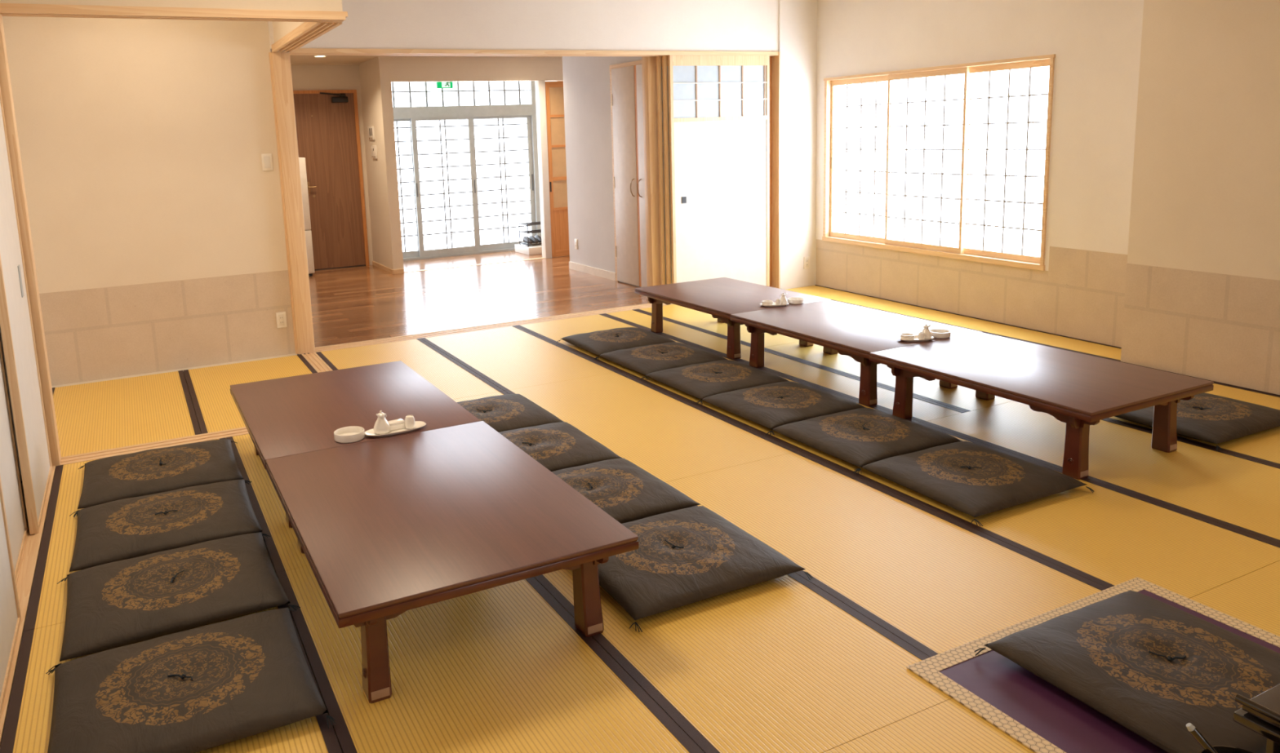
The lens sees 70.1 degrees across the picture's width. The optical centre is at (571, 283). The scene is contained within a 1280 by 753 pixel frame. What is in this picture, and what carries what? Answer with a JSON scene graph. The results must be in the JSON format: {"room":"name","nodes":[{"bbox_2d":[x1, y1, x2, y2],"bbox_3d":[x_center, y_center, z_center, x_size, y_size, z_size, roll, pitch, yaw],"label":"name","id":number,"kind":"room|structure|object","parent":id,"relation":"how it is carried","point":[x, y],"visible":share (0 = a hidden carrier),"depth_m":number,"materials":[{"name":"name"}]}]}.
{"room":"japanese tatami dining room","nodes":[
{"label":"japanese tatami dining room","id":0,"kind":"room"},
{"bbox_2d":[0,326,22,481],"bbox_3d":[-3.317,-0.524,5.212,0.135,2.870,1.880,-7,10,-26],"label":"wall","id":1,"kind":"structure","parent":0,"point":[0,326],"depth_m":4.57,"materials":[{"name":"beige paint"}]},
{"bbox_2d":[0,336,27,580],"bbox_3d":[-2.185,0.003,3.296,0.032,2.270,0.940,-7,10,-26],"label":"door","id":2,"kind":"structure","parent":1,"relation":"in","point":[10,475],"depth_m":3.67,"materials":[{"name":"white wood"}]},
{"bbox_2d":[0,466,55,746],"bbox_3d":[-0.887,1.518,0.978,0.135,0.051,8.322,-7,10,-26],"label":"trim","id":3,"kind":"structure","parent":1,"relation":"attached to","point":[26,572],"depth_m":3.47,"materials":[{"name":"brown wood"}]},
{"bbox_2d":[0,476,21,719],"bbox_3d":[-1.763,0.111,2.553,0.032,2.270,0.940,-7,10,-26],"label":"door","id":4,"kind":"structure","parent":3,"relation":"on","point":[10,612],"depth_m":2.98,"materials":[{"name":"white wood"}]},
{"bbox_2d":[52,426,248,467],"bbox_3d":[-2.060,0.883,5.067,1.690,0.051,0.140,-7,10,-26],"label":"trim","id":5,"kind":"structure","parent":1,"relation":"attached to","point":[84,457],"depth_m":4.96,"materials":[{"name":"brown wood"}]},
{"bbox_2d":[0,0,342,11],"bbox_3d":[-2.111,-1.671,4.669,1.800,0.520,0.100,-7,10,-26],"label":"wall alcove header","id":6,"kind":"structure","parent":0,"point":[289,5],"depth_m":4.77,"materials":[{"name":"beige paint"}]},
{"bbox_2d":[0,87,52,534],"bbox_3d":[-2.523,-0.113,4.074,0.032,2.270,0.890,-7,10,-26],"label":"door","id":7,"kind":"structure","parent":6,"relation":"in","point":[15,317],"depth_m":4.07,"materials":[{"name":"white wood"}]},
{"bbox_2d":[0,13,61,466],"bbox_3d":[-2.788,-0.182,4.541,0.155,2.275,0.119,-7,10,-26],"label":"trim","id":8,"kind":"structure","parent":6,"relation":"attached to","point":[5,79],"depth_m":4.53,"materials":[{"name":"brown wood"}]},
{"bbox_2d":[0,3,347,22],"bbox_3d":[-2.088,-1.406,4.719,1.818,0.044,0.134,-7,10,-26],"label":"trim","id":9,"kind":"structure","parent":6,"relation":"attached to","point":[6,9],"depth_m":4.67,"materials":[{"name":"brown wood"}]},
{"bbox_2d":[272,21,304,42],"bbox_3d":[-1.750,-1.878,5.841,0.100,0.520,1.715,-7,10,-26],"label":"wall","id":10,"kind":"structure","parent":0,"point":[281,29],"depth_m":6.26,"materials":[{"name":"beige paint"}]},
{"bbox_2d":[271,21,342,52],"bbox_3d":[-1.744,-1.610,5.892,0.144,0.050,1.696,-7,10,-26],"label":"trim","id":11,"kind":"structure","parent":10,"relation":"attached to","point":[304,33],"depth_m":5.76,"materials":[{"name":"brown wood"}]},
{"bbox_2d":[290,65,373,265],"bbox_3d":[-3.469,-1.413,11.304,1.820,2.580,0.100,-7,10,-26],"label":"wall","id":12,"kind":"structure","parent":0,"point":[304,77],"depth_m":11.36,"materials":[{"name":"beige paint"}]},
{"bbox_2d":[293,89,368,270],"bbox_3d":[-3.076,-1.298,11.444,0.900,2.241,0.190,-7,10,-26],"label":"door","id":13,"kind":"structure","parent":12,"relation":"in","point":[327,123],"depth_m":11.49,"materials":[{"name":"orange wood"}]},
{"bbox_2d":[2,0,817,387],"bbox_3d":[-0.652,-1.012,7.561,7.040,2.870,0.180,-7,10,-26],"label":"wall","id":14,"kind":"structure","parent":0,"point":[156,218],"depth_m":6.56,"materials":[{"name":"beige paint"}]},
{"bbox_2d":[261,153,273,171],"bbox_3d":[-2.257,-0.902,6.737,0.075,0.125,0.012,-7,10,-26],"label":"light switch","id":15,"kind":"object","parent":14,"relation":"attached to","point":[267,162],"visible":1,"depth_m":6.73,"materials":[{"name":"white plastic"}]},
{"bbox_2d":[275,311,287,328],"bbox_3d":[-2.213,0.276,6.931,0.072,0.120,0.011,-7,10,-26],"label":"wall outlet","id":16,"kind":"object","parent":14,"relation":"attached to","point":[281,317],"visible":1,"depth_m":6.93,"materials":[{"name":"white plastic"}]},
{"bbox_2d":[278,314,284,325],"bbox_3d":[-2.211,0.276,6.928,0.039,0.086,0.002,-7,10,-26],"label":"socket","id":17,"kind":"object","parent":16,"relation":"attached to","point":[281,317],"depth_m":6.93,"materials":[{"name":"plastic"}]},
{"bbox_2d":[268,52,315,354],"bbox_3d":[-2.118,-0.590,6.893,0.127,2.262,0.170,-7,10,-26],"label":"door frame","id":18,"kind":"structure","parent":14,"relation":"attached to","point":[281,61],"depth_m":6.81,"materials":[{"name":"brown wood"}]},
{"bbox_2d":[301,352,332,373],"bbox_3d":[-1.625,0.679,6.200,0.105,0.051,1.818,-7,10,-26],"label":"trim","id":19,"kind":"structure","parent":14,"relation":"attached to","point":[313,359],"depth_m":6.70,"materials":[{"name":"brown wood"}]},
{"bbox_2d":[311,302,672,353],"bbox_3d":[0.000,0.308,8.077,4.503,0.051,0.175,-7,10,-26],"label":"trim","id":20,"kind":"structure","parent":14,"relation":"attached to","point":[342,346],"depth_m":7.69,"materials":[{"name":"brown wood"}]},
{"bbox_2d":[286,48,778,57],"bbox_3d":[-0.087,-1.958,7.708,4.503,0.034,0.180,-7,10,-26],"label":"trim","id":21,"kind":"structure","parent":14,"relation":"attached to","point":[300,51],"depth_m":7.42,"materials":[{"name":"brown wood"}]},
{"bbox_2d":[641,56,661,301],"bbox_3d":[0.744,-1.099,8.419,0.100,2.560,0.108,-7,10,-26],"label":"trim","id":22,"kind":"structure","parent":14,"relation":"attached to","point":[648,64],"depth_m":8.39,"materials":[{"name":"brown wood"}]},
{"bbox_2d":[656,56,666,284],"bbox_3d":[1.309,-1.001,8.601,1.110,2.258,0.030,-7,10,-26],"label":"door","id":23,"kind":"structure","parent":14,"relation":"in","point":[659,59],"depth_m":8.34,"materials":[{"name":"brown wood"}]},
{"bbox_2d":[662,55,671,284],"bbox_3d":[1.358,-0.998,8.572,1.108,2.258,0.030,-7,10,-26],"label":"door","id":24,"kind":"structure","parent":14,"relation":"in","point":[664,58],"depth_m":8.31,"materials":[{"name":"brown wood"}]},
{"bbox_2d":[667,55,769,286],"bbox_3d":[1.410,-0.995,8.545,1.110,2.258,0.030,-7,10,-26],"label":"door","id":25,"kind":"structure","parent":14,"relation":"in","point":[719,105],"depth_m":8.52,"materials":[{"name":"white paper"}]},
{"bbox_2d":[769,57,771,287],"bbox_3d":[1.906,-1.063,8.889,0.076,2.250,0.070,-7,10,-26],"label":"trim","id":26,"kind":"structure","parent":14,"relation":"attached to","point":[770,57],"depth_m":8.87,"materials":[{"name":"orange wood"}]},
{"bbox_2d":[769,51,780,288],"bbox_3d":[1.971,-1.079,8.854,0.014,2.290,0.184,-7,10,-26],"label":"trim","id":27,"kind":"structure","parent":14,"relation":"attached to","point":[775,60],"depth_m":8.81,"materials":[{"name":"brown wood"}]},
{"bbox_2d":[804,256,809,269],"bbox_3d":[2.349,-0.211,9.066,0.072,0.120,0.011,-7,10,-26],"label":"wall outlet","id":28,"kind":"object","parent":14,"relation":"attached to","point":[806,260],"visible":1,"depth_m":9.06,"materials":[{"name":"white plastic"}]},
{"bbox_2d":[805,258,808,267],"bbox_3d":[2.351,-0.210,9.062,0.039,0.086,0.002,-7,10,-26],"label":"socket","id":29,"kind":"object","parent":28,"relation":"attached to","point":[806,260],"depth_m":9.06,"materials":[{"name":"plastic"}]},
{"bbox_2d":[271,51,562,63],"bbox_3d":[-1.190,-2.608,9.964,5.000,0.050,4.980,-7,10,-26],"label":"ceiling","id":30,"kind":"structure","parent":0,"point":[294,59],"depth_m":10.72,"materials":[{"name":"paper"}]},
{"bbox_2d":[313,55,327,57],"bbox_3d":[-2.819,-2.555,10.186,0.150,0.008,0.150,-7,10,-26],"label":"recessed light","id":31,"kind":"object","parent":30,"relation":"in","point":[313,55],"visible":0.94,"depth_m":10.16,"materials":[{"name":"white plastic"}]},
{"bbox_2d":[435,81,453,88],"bbox_3d":[-1.660,-2.717,11.855,0.216,0.325,0.050,-7,10,-26],"label":"exit sign","id":32,"kind":"object","parent":30,"relation":"hanging from","point":[440,85],"visible":0.69,"depth_m":11.86,"materials":[{"name":"green plastic"}]},
{"bbox_2d":[359,57,563,270],"bbox_3d":[-1.057,-1.604,11.925,3.080,2.580,1.080,-7,10,-26],"label":"wall","id":33,"kind":"structure","parent":0,"point":[377,74],"depth_m":11.02,"materials":[{"name":"beige paint"}]},
{"bbox_2d":[290,63,360,65],"bbox_3d":[-2.042,-2.826,11.683,5.000,0.020,0.040,-7,10,-26],"label":"trim","id":34,"kind":"structure","parent":33,"relation":"attached to","point":[291,64],"depth_m":11.19,"materials":[{"name":"wood"}]},
{"bbox_2d":[367,126,374,140],"bbox_3d":[-2.470,-1.859,11.207,0.020,0.160,0.260,-7,10,-26],"label":"control panel","id":35,"kind":"object","parent":33,"relation":"attached to","point":[371,129],"visible":1,"depth_m":11.17,"materials":[{"name":"white plastic"}]},
{"bbox_2d":[371,145,377,159],"bbox_3d":[-2.426,-1.622,11.173,0.020,0.160,0.220,-7,10,-26],"label":"intercom","id":36,"kind":"object","parent":33,"relation":"attached to","point":[374,148],"visible":1,"depth_m":11.13,"materials":[{"name":"white plastic"}]},
{"bbox_2d":[372,261,393,274],"bbox_3d":[-2.375,-0.209,11.418,0.012,0.050,0.980,-7,10,-26],"label":"baseboard","id":37,"kind":"structure","parent":33,"relation":"attached to","point":[375,264],"depth_m":11.37,"materials":[{"name":"brown wood"}]},
{"bbox_2d":[393,268,404,274],"bbox_3d":[-2.092,-0.151,11.009,0.130,0.050,0.012,-7,10,-26],"label":"baseboard","id":38,"kind":"structure","parent":33,"relation":"attached to","point":[396,271],"depth_m":11.00,"materials":[{"name":"brown wood"}]},
{"bbox_2d":[404,257,545,272],"bbox_3d":[-1.207,-0.239,11.489,1.890,0.006,0.080,-7,10,-26],"label":"trim","id":39,"kind":"structure","parent":33,"relation":"attached to","point":[535,258],"depth_m":11.45,"materials":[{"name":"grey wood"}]},
{"bbox_2d":[534,80,551,258],"bbox_3d":[-0.360,-1.465,11.741,0.090,2.276,0.120,-7,10,-26],"label":"trim","id":40,"kind":"structure","parent":33,"relation":"attached to","point":[540,86],"depth_m":11.70,"materials":[{"name":"white wood"}]},
{"bbox_2d":[545,81,569,257],"bbox_3d":[0.070,-1.507,11.926,0.840,2.258,0.040,-7,10,-26],"label":"door","id":41,"kind":"structure","parent":33,"relation":"in","point":[554,97],"depth_m":11.80,"materials":[{"name":"orange wood"}]},
{"bbox_2d":[297,250,648,355],"bbox_3d":[-1.094,-0.030,10.390,5.000,0.060,4.985,-7,10,-26],"label":"floor","id":42,"kind":"structure","parent":0,"point":[350,304],"depth_m":9.29,"materials":[{"name":"brown wood"}]},
{"bbox_2d":[298,157,315,276],"bbox_3d":[-3.498,-0.801,11.020,0.555,1.430,0.500,-7,10,-26],"label":"refrigerator","id":43,"kind":"object","parent":42,"relation":"on","point":[301,160],"visible":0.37,"depth_m":10.90,"materials":[{"name":"white metal"}]},
{"bbox_2d":[515,244,542,255],"bbox_3d":[-0.456,-0.492,12.546,0.500,0.100,0.500,-7,10,-26],"label":"step platform","id":44,"kind":"object","parent":42,"relation":"on","point":[523,249],"visible":0.48,"depth_m":12.30,"materials":[{"name":"white wood"}]},
{"bbox_2d":[518,222,542,247],"bbox_3d":[-0.470,-0.690,12.516,0.422,0.300,0.304,-7,10,-26],"label":"shoe rack","id":45,"kind":"object","parent":44,"relation":"on","point":[527,232],"visible":0.52,"depth_m":12.45,"materials":[{"name":"metal"}]},
{"bbox_2d":[522,235,533,244],"bbox_3d":[-0.600,-0.603,12.459,0.080,0.098,0.240,-7,10,-26],"label":"shoe","id":46,"kind":"object","parent":45,"relation":"on","point":[525,238],"visible":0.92,"depth_m":12.43,"materials":[{"name":"leather"}]},
{"bbox_2d":[519,222,540,225],"bbox_3d":[-0.475,-0.833,12.492,0.422,0.010,0.301,-7,10,-26],"label":"shelf","id":47,"kind":"object","parent":45,"relation":"attached to","point":[532,223],"depth_m":12.45,"materials":[{"name":"plastic"}]},
{"bbox_2d":[519,229,541,233],"bbox_3d":[-0.471,-0.725,12.510,0.422,0.010,0.301,-7,10,-26],"label":"shelf","id":48,"kind":"object","parent":45,"relation":"attached to","point":[539,230],"depth_m":12.48,"materials":[{"name":"plastic"}]},
{"bbox_2d":[520,243,542,245],"bbox_3d":[-0.465,-0.564,12.537,0.422,0.010,0.301,-7,10,-26],"label":"shelf","id":49,"kind":"object","parent":45,"relation":"attached to","point":[527,244],"depth_m":12.39,"materials":[{"name":"plastic"}]},
{"bbox_2d":[528,235,538,244],"bbox_3d":[-0.523,-0.611,12.495,0.080,0.098,0.240,-7,10,-26],"label":"shoe","id":50,"kind":"object","parent":45,"relation":"on","point":[532,238],"visible":0.7,"depth_m":12.43,"materials":[{"name":"leather"}]},
{"bbox_2d":[533,235,541,243],"bbox_3d":[-0.447,-0.620,12.532,0.080,0.098,0.240,-7,10,-26],"label":"shoe","id":51,"kind":"object","parent":45,"relation":"on","point":[538,237],"visible":0.38,"depth_m":12.49,"materials":[{"name":"leather"}]},
{"bbox_2d":[562,56,641,287],"bbox_3d":[1.020,-1.337,9.852,1.200,2.580,2.465,-7,10,-26],"label":"wall","id":52,"kind":"structure","parent":0,"point":[586,79],"depth_m":10.14,"materials":[{"name":"white paint"}]},
{"bbox_2d":[574,239,577,249],"bbox_3d":[0.055,-0.467,10.664,0.011,0.120,0.072,-7,10,-26],"label":"wall outlet","id":53,"kind":"object","parent":52,"relation":"attached to","point":[575,240],"visible":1,"depth_m":10.65,"materials":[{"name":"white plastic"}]},
{"bbox_2d":[568,262,615,280],"bbox_3d":[0.229,-0.150,10.380,0.012,0.085,1.140,-7,10,-26],"label":"baseboard","id":54,"kind":"structure","parent":52,"relation":"attached to","point":[580,268],"depth_m":10.34,"materials":[{"name":"beige wood"}]},
{"bbox_2d":[609,60,647,287],"bbox_3d":[0.668,-1.081,9.168,0.075,2.285,1.125,-7,10,-26],"label":"door","id":55,"kind":"structure","parent":52,"relation":"in","point":[625,78],"depth_m":9.35,"materials":[{"name":"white wood"}]},
{"bbox_2d":[0,285,1279,752],"bbox_3d":[0.914,1.171,2.792,9.000,0.091,10.240,-7,10,-26],"label":"floor","id":56,"kind":"structure","parent":0,"point":[903,577],"depth_m":3.29,"materials":[{"name":"beige wicker"}]},
{"bbox_2d":[69,439,251,517],"bbox_3d":[-2.013,0.911,4.461,0.771,0.085,0.705,-6,10,-25],"label":"floor cushion","id":57,"kind":"object","parent":56,"relation":"on","point":[160,470],"visible":0.91,"depth_m":4.35,"materials":[{"name":"black fabric"}]},
{"bbox_2d":[64,480,270,582],"bbox_3d":[-1.720,0.999,3.870,0.749,0.082,0.728,-7,10,-25],"label":"floor cushion","id":58,"kind":"object","parent":56,"relation":"on","point":[130,528],"visible":0.96,"depth_m":3.75,"materials":[{"name":"black fabric"}]},
{"bbox_2d":[48,533,300,674],"bbox_3d":[-1.436,1.089,3.275,0.771,0.081,0.705,-7,11,-26],"label":"floor cushion","id":59,"kind":"object","parent":56,"relation":"on","point":[114,605],"visible":1,"depth_m":3.15,"materials":[{"name":"black fabric"}]},
{"bbox_2d":[45,607,335,752],"bbox_3d":[-1.141,1.178,2.660,0.749,0.084,0.728,-7,10,-26],"label":"floor cushion","id":60,"kind":"object","parent":56,"relation":"on","point":[197,690],"visible":1,"depth_m":2.58,"materials":[{"name":"black fabric"}]},
{"bbox_2d":[230,360,480,528],"bbox_3d":[-1.099,0.746,4.458,0.931,0.350,1.303,-7,10,-26],"label":"table","id":61,"kind":"object","parent":56,"relation":"on","point":[287,416],"visible":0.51,"depth_m":4.35,"materials":[{"name":"brown paint"}]},
{"bbox_2d":[333,426,364,443],"bbox_3d":[-0.946,0.643,3.870,0.128,0.034,0.128,-7,10,-26],"label":"round dish","id":62,"kind":"object","parent":61,"relation":"on","point":[351,434],"visible":1,"depth_m":3.85,"materials":[{"name":"white ceramic"}]},
{"bbox_2d":[364,421,426,437],"bbox_3d":[-0.763,0.634,3.944,0.270,0.016,0.115,-7,11,-27],"label":"serving tray","id":63,"kind":"object","parent":61,"relation":"on","point":[419,424],"visible":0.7,"depth_m":3.92,"materials":[{"name":"white ceramic"}]},
{"bbox_2d":[373,410,390,435],"bbox_3d":[-0.818,0.594,3.911,0.072,0.100,0.072,-7,10,-26],"label":"sauce bottle","id":64,"kind":"object","parent":63,"relation":"on","point":[381,426],"visible":1,"depth_m":3.89,"materials":[{"name":"white ceramic"}]},
{"bbox_2d":[387,418,405,431],"bbox_3d":[-0.767,0.616,3.970,0.076,0.034,0.052,-7,11,-29],"label":"lidded box","id":65,"kind":"object","parent":63,"relation":"on","point":[396,424],"visible":0.76,"depth_m":3.95,"materials":[{"name":"white ceramic"}]},
{"bbox_2d":[404,415,415,429],"bbox_3d":[-0.705,0.604,3.965,0.046,0.054,0.046,-7,10,-26],"label":"holder","id":66,"kind":"object","parent":63,"relation":"on","point":[410,423],"visible":1,"depth_m":3.95,"materials":[{"name":"white ceramic"}]},
{"bbox_2d":[265,421,639,703],"bbox_3d":[-0.504,0.921,3.273,0.936,0.350,1.368,-7,10,-26],"label":"table","id":67,"kind":"object","parent":56,"relation":"on","point":[385,529],"visible":1,"depth_m":2.96,"materials":[{"name":"brown paint"}]},
{"bbox_2d":[456,394,563,432],"bbox_3d":[-0.485,0.748,5.119,0.771,0.081,0.698,-7,10,-25],"label":"floor cushion","id":68,"kind":"object","parent":56,"relation":"on","point":[502,413],"visible":0.48,"depth_m":5.07,"materials":[{"name":"black fabric"}]},
{"bbox_2d":[498,422,622,471],"bbox_3d":[-0.199,0.829,4.555,0.749,0.084,0.720,-6,10,-24],"label":"floor cushion","id":69,"kind":"object","parent":56,"relation":"on","point":[556,446],"visible":0.4,"depth_m":4.49,"materials":[{"name":"black fabric"}]},
{"bbox_2d":[557,327,675,359],"bbox_3d":[0.349,0.424,6.886,0.740,0.081,0.691,-7,10,-25],"label":"floor cushion","id":70,"kind":"object","parent":56,"relation":"on","point":[601,342],"visible":0.86,"depth_m":6.76,"materials":[{"name":"black fabric"}]},
{"bbox_2d":[551,458,706,524],"bbox_3d":[0.084,0.916,3.970,0.771,0.083,0.698,-7,10,-26],"label":"floor cushion","id":71,"kind":"object","parent":56,"relation":"on","point":[623,490],"visible":0.49,"depth_m":3.91,"materials":[{"name":"black fabric"}]},
{"bbox_2d":[594,342,727,380],"bbox_3d":[0.630,0.507,6.314,0.719,0.084,0.713,-7,11,-26],"label":"floor cushion","id":72,"kind":"object","parent":56,"relation":"on","point":[644,360],"visible":0.85,"depth_m":6.20,"materials":[{"name":"black fabric"}]},
{"bbox_2d":[598,506,813,632],"bbox_3d":[0.375,1.005,3.376,0.749,0.082,0.720,-7,10,-25],"label":"floor cushion","id":73,"kind":"object","parent":56,"relation":"on","point":[685,557],"visible":0.78,"depth_m":3.23,"materials":[{"name":"black fabric"}]},
{"bbox_2d":[640,360,790,404],"bbox_3d":[0.921,0.591,5.745,0.740,0.083,0.691,-7,10,-26],"label":"floor cushion","id":74,"kind":"object","parent":56,"relation":"on","point":[701,380],"visible":0.87,"depth_m":5.63,"materials":[{"name":"black fabric"}]},
{"bbox_2d":[635,277,831,359],"bbox_3d":[1.201,0.246,6.964,0.884,0.350,1.303,-7,10,-26],"label":"table","id":75,"kind":"object","parent":56,"relation":"on","point":[720,298],"visible":0.81,"depth_m":6.85,"materials":[{"name":"brown paint"}]},
{"bbox_2d":[760,302,788,306],"bbox_3d":[1.428,0.147,6.393,0.205,0.016,0.105,-3,9,-4],"label":"serving tray","id":76,"kind":"object","parent":75,"relation":"on","point":[774,303],"visible":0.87,"depth_m":6.35,"materials":[{"name":"white ceramic"}]},
{"bbox_2d":[761,300,773,305],"bbox_3d":[1.381,0.136,6.396,0.076,0.030,0.076,-7,10,-26],"label":"round dish","id":77,"kind":"object","parent":76,"relation":"on","point":[763,302],"visible":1,"depth_m":6.37,"materials":[{"name":"white ceramic"}]},
{"bbox_2d":[775,298,781,305],"bbox_3d":[1.452,0.131,6.370,0.037,0.045,0.037,-7,10,-26],"label":"holder","id":78,"kind":"object","parent":76,"relation":"on","point":[778,302],"visible":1,"depth_m":6.36,"materials":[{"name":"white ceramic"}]},
{"bbox_2d":[779,293,787,304],"bbox_3d":[1.492,0.104,6.397,0.062,0.086,0.062,4,11,34],"label":"sauce bottle","id":79,"kind":"object","parent":76,"relation":"on","point":[784,300],"visible":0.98,"depth_m":6.38,"materials":[{"name":"white ceramic"}]},
{"bbox_2d":[787,297,804,304],"bbox_3d":[1.597,0.121,6.468,0.116,0.030,0.116,-7,10,-26],"label":"round dish","id":80,"kind":"object","parent":75,"relation":"on","point":[794,300],"visible":0.98,"depth_m":6.43,"materials":[{"name":"white ceramic"}]},
{"bbox_2d":[696,382,866,435],"bbox_3d":[1.204,0.674,5.186,0.719,0.082,0.713,-7,10,-26],"label":"floor cushion","id":81,"kind":"object","parent":56,"relation":"on","point":[771,406],"visible":0.93,"depth_m":5.07,"materials":[{"name":"black fabric"}]},
{"bbox_2d":[730,300,982,406],"bbox_3d":[1.765,0.418,5.801,0.881,0.350,1.301,-7,10,-26],"label":"table","id":82,"kind":"object","parent":56,"relation":"on","point":[854,331],"visible":0.8,"depth_m":5.67,"materials":[{"name":"brown paint"}]},
{"bbox_2d":[897,335,933,342],"bbox_3d":[1.986,0.318,5.239,0.205,0.016,0.105,-3,9,-4],"label":"serving tray","id":83,"kind":"object","parent":82,"relation":"on","point":[916,337],"visible":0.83,"depth_m":5.20,"materials":[{"name":"white ceramic"}]},
{"bbox_2d":[900,333,914,340],"bbox_3d":[1.940,0.307,5.242,0.076,0.030,0.076,-7,10,-26],"label":"round dish","id":84,"kind":"object","parent":83,"relation":"on","point":[906,336],"visible":1,"depth_m":5.22,"materials":[{"name":"white ceramic"}]},
{"bbox_2d":[918,332,924,339],"bbox_3d":[2.010,0.302,5.215,0.037,0.045,0.037,-7,10,-26],"label":"holder","id":85,"kind":"object","parent":83,"relation":"on","point":[921,335],"visible":1,"depth_m":5.20,"materials":[{"name":"white ceramic"}]},
{"bbox_2d":[921,324,931,339],"bbox_3d":[2.049,0.274,5.247,0.062,0.086,0.062,4,11,34],"label":"sauce bottle","id":86,"kind":"object","parent":83,"relation":"on","point":[927,333],"visible":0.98,"depth_m":5.23,"materials":[{"name":"white ceramic"}]},
{"bbox_2d":[928,328,951,338],"bbox_3d":[2.154,0.291,5.313,0.120,0.032,0.120,-7,10,-26],"label":"round dish","id":87,"kind":"object","parent":82,"relation":"on","point":[935,333],"visible":0.84,"depth_m":5.28,"materials":[{"name":"white ceramic"}]},
{"bbox_2d":[765,408,963,475],"bbox_3d":[1.481,0.757,4.614,0.740,0.085,0.691,-7,10,-26],"label":"floor cushion","id":88,"kind":"object","parent":56,"relation":"on","point":[860,437],"visible":0.93,"depth_m":4.50,"materials":[{"name":"black fabric"}]},
{"bbox_2d":[853,441,1093,526],"bbox_3d":[1.765,0.844,4.033,0.719,0.082,0.713,-6,10,-25],"label":"floor cushion","id":89,"kind":"object","parent":56,"relation":"on","point":[974,480],"visible":1,"depth_m":3.92,"materials":[{"name":"black fabric"}]},
{"bbox_2d":[869,332,1213,479],"bbox_3d":[2.324,0.590,4.644,0.884,0.350,1.288,-7,10,-26],"label":"table","id":90,"kind":"object","parent":56,"relation":"on","point":[1079,390],"visible":1,"depth_m":4.37,"materials":[{"name":"brown paint"}]},
{"bbox_2d":[906,577,1279,752],"bbox_3d":[1.923,1.210,2.038,1.090,0.004,2.000,-7,10,-26],"label":"rug","id":91,"kind":"object","parent":56,"relation":"on","point":[1032,711],"visible":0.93,"depth_m":2.57,"materials":[{"name":"purple fabric"}]},
{"bbox_2d":[974,590,1279,752],"bbox_3d":[1.689,1.083,2.555,0.748,0.089,0.723,-6,10,-25],"label":"floor cushion","id":92,"kind":"object","parent":91,"relation":"on","point":[1153,668],"visible":0.98,"depth_m":2.52,"materials":[{"name":"black fabric"}]},
{"bbox_2d":[1199,745,1253,752],"bbox_3d":[1.443,1.139,1.963,0.176,0.195,0.176,-7,10,-26],"label":"bowl","id":93,"kind":"object","parent":91,"relation":"on","point":[1220,749],"visible":0.76,"depth_m":2.02,"materials":[{"name":"black paint"}]},
{"bbox_2d":[1186,723,1217,752],"bbox_3d":[1.414,1.049,1.963,0.155,0.181,0.018,2,10,23],"label":"mallet","id":94,"kind":"object","parent":93,"relation":"in","point":[1194,732],"visible":1,"depth_m":1.97,"materials":[{"name":"black paint"}]},
{"bbox_2d":[1233,684,1279,752],"bbox_3d":[1.872,1.062,2.019,0.642,0.292,0.410,-7,10,-26],"label":"desk","id":95,"kind":"object","parent":91,"relation":"on","point":[1260,714],"visible":1,"depth_m":2.02,"materials":[{"name":"brown paint"}]},
{"bbox_2d":[1114,392,1279,451],"bbox_3d":[3.280,0.673,4.726,0.793,0.082,0.644,-6,10,-25],"label":"floor cushion","id":96,"kind":"object","parent":56,"relation":"on","point":[1206,417],"visible":0.65,"depth_m":4.57,"materials":[{"name":"black fabric"}]},
{"bbox_2d":[814,284,1121,349],"bbox_3d":[3.165,0.256,7.611,0.012,0.036,3.415,-6,10,-24],"label":"baseboard","id":97,"kind":"structure","parent":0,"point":[815,285],"depth_m":7.29,"materials":[{"name":"beige wood"}]},
{"bbox_2d":[815,0,1143,347],"bbox_3d":[3.179,-1.129,7.420,0.142,2.870,3.800,-6,10,-24],"label":"wall","id":98,"kind":"structure","parent":0,"point":[1079,294],"depth_m":6.67,"materials":[{"name":"paint"}]},
{"bbox_2d":[822,53,1055,271],"bbox_3d":[3.031,-1.042,7.753,0.160,1.565,2.474,-6,10,-24],"label":"window","id":99,"kind":"structure","parent":98,"relation":"in","point":[953,162],"depth_m":7.52,"materials":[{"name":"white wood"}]},
{"bbox_2d":[1120,0,1279,395],"bbox_3d":[5.229,-0.442,2.821,0.502,2.870,6.700,-7,10,-26],"label":"wall","id":100,"kind":"structure","parent":0,"point":[1202,300],"depth_m":5.33,"materials":[{"name":"beige paint"}]},
{"bbox_2d":[1119,360,1279,395],"bbox_3d":[5.055,0.961,2.947,0.015,0.036,6.710,-7,10,-26],"label":"baseboard","id":101,"kind":"structure","parent":100,"relation":"attached to","point":[1119,361],"depth_m":5.35,"materials":[{"name":"beige wood"}]},
{"bbox_3d":[-1.304,-1.692,12.511,3.000,2.580,0.060,-7,10,-26],"label":"wall","id":102,"kind":"structure","parent":0,"visible":0},
{"bbox_2d":[391,80,541,261],"bbox_3d":[-1.502,-1.666,12.337,2.390,2.560,0.080,-7,10,-26],"label":"door","id":103,"kind":"structure","parent":102,"relation":"in","point":[467,153],"depth_m":12.37,"materials":[{"name":"glass"}]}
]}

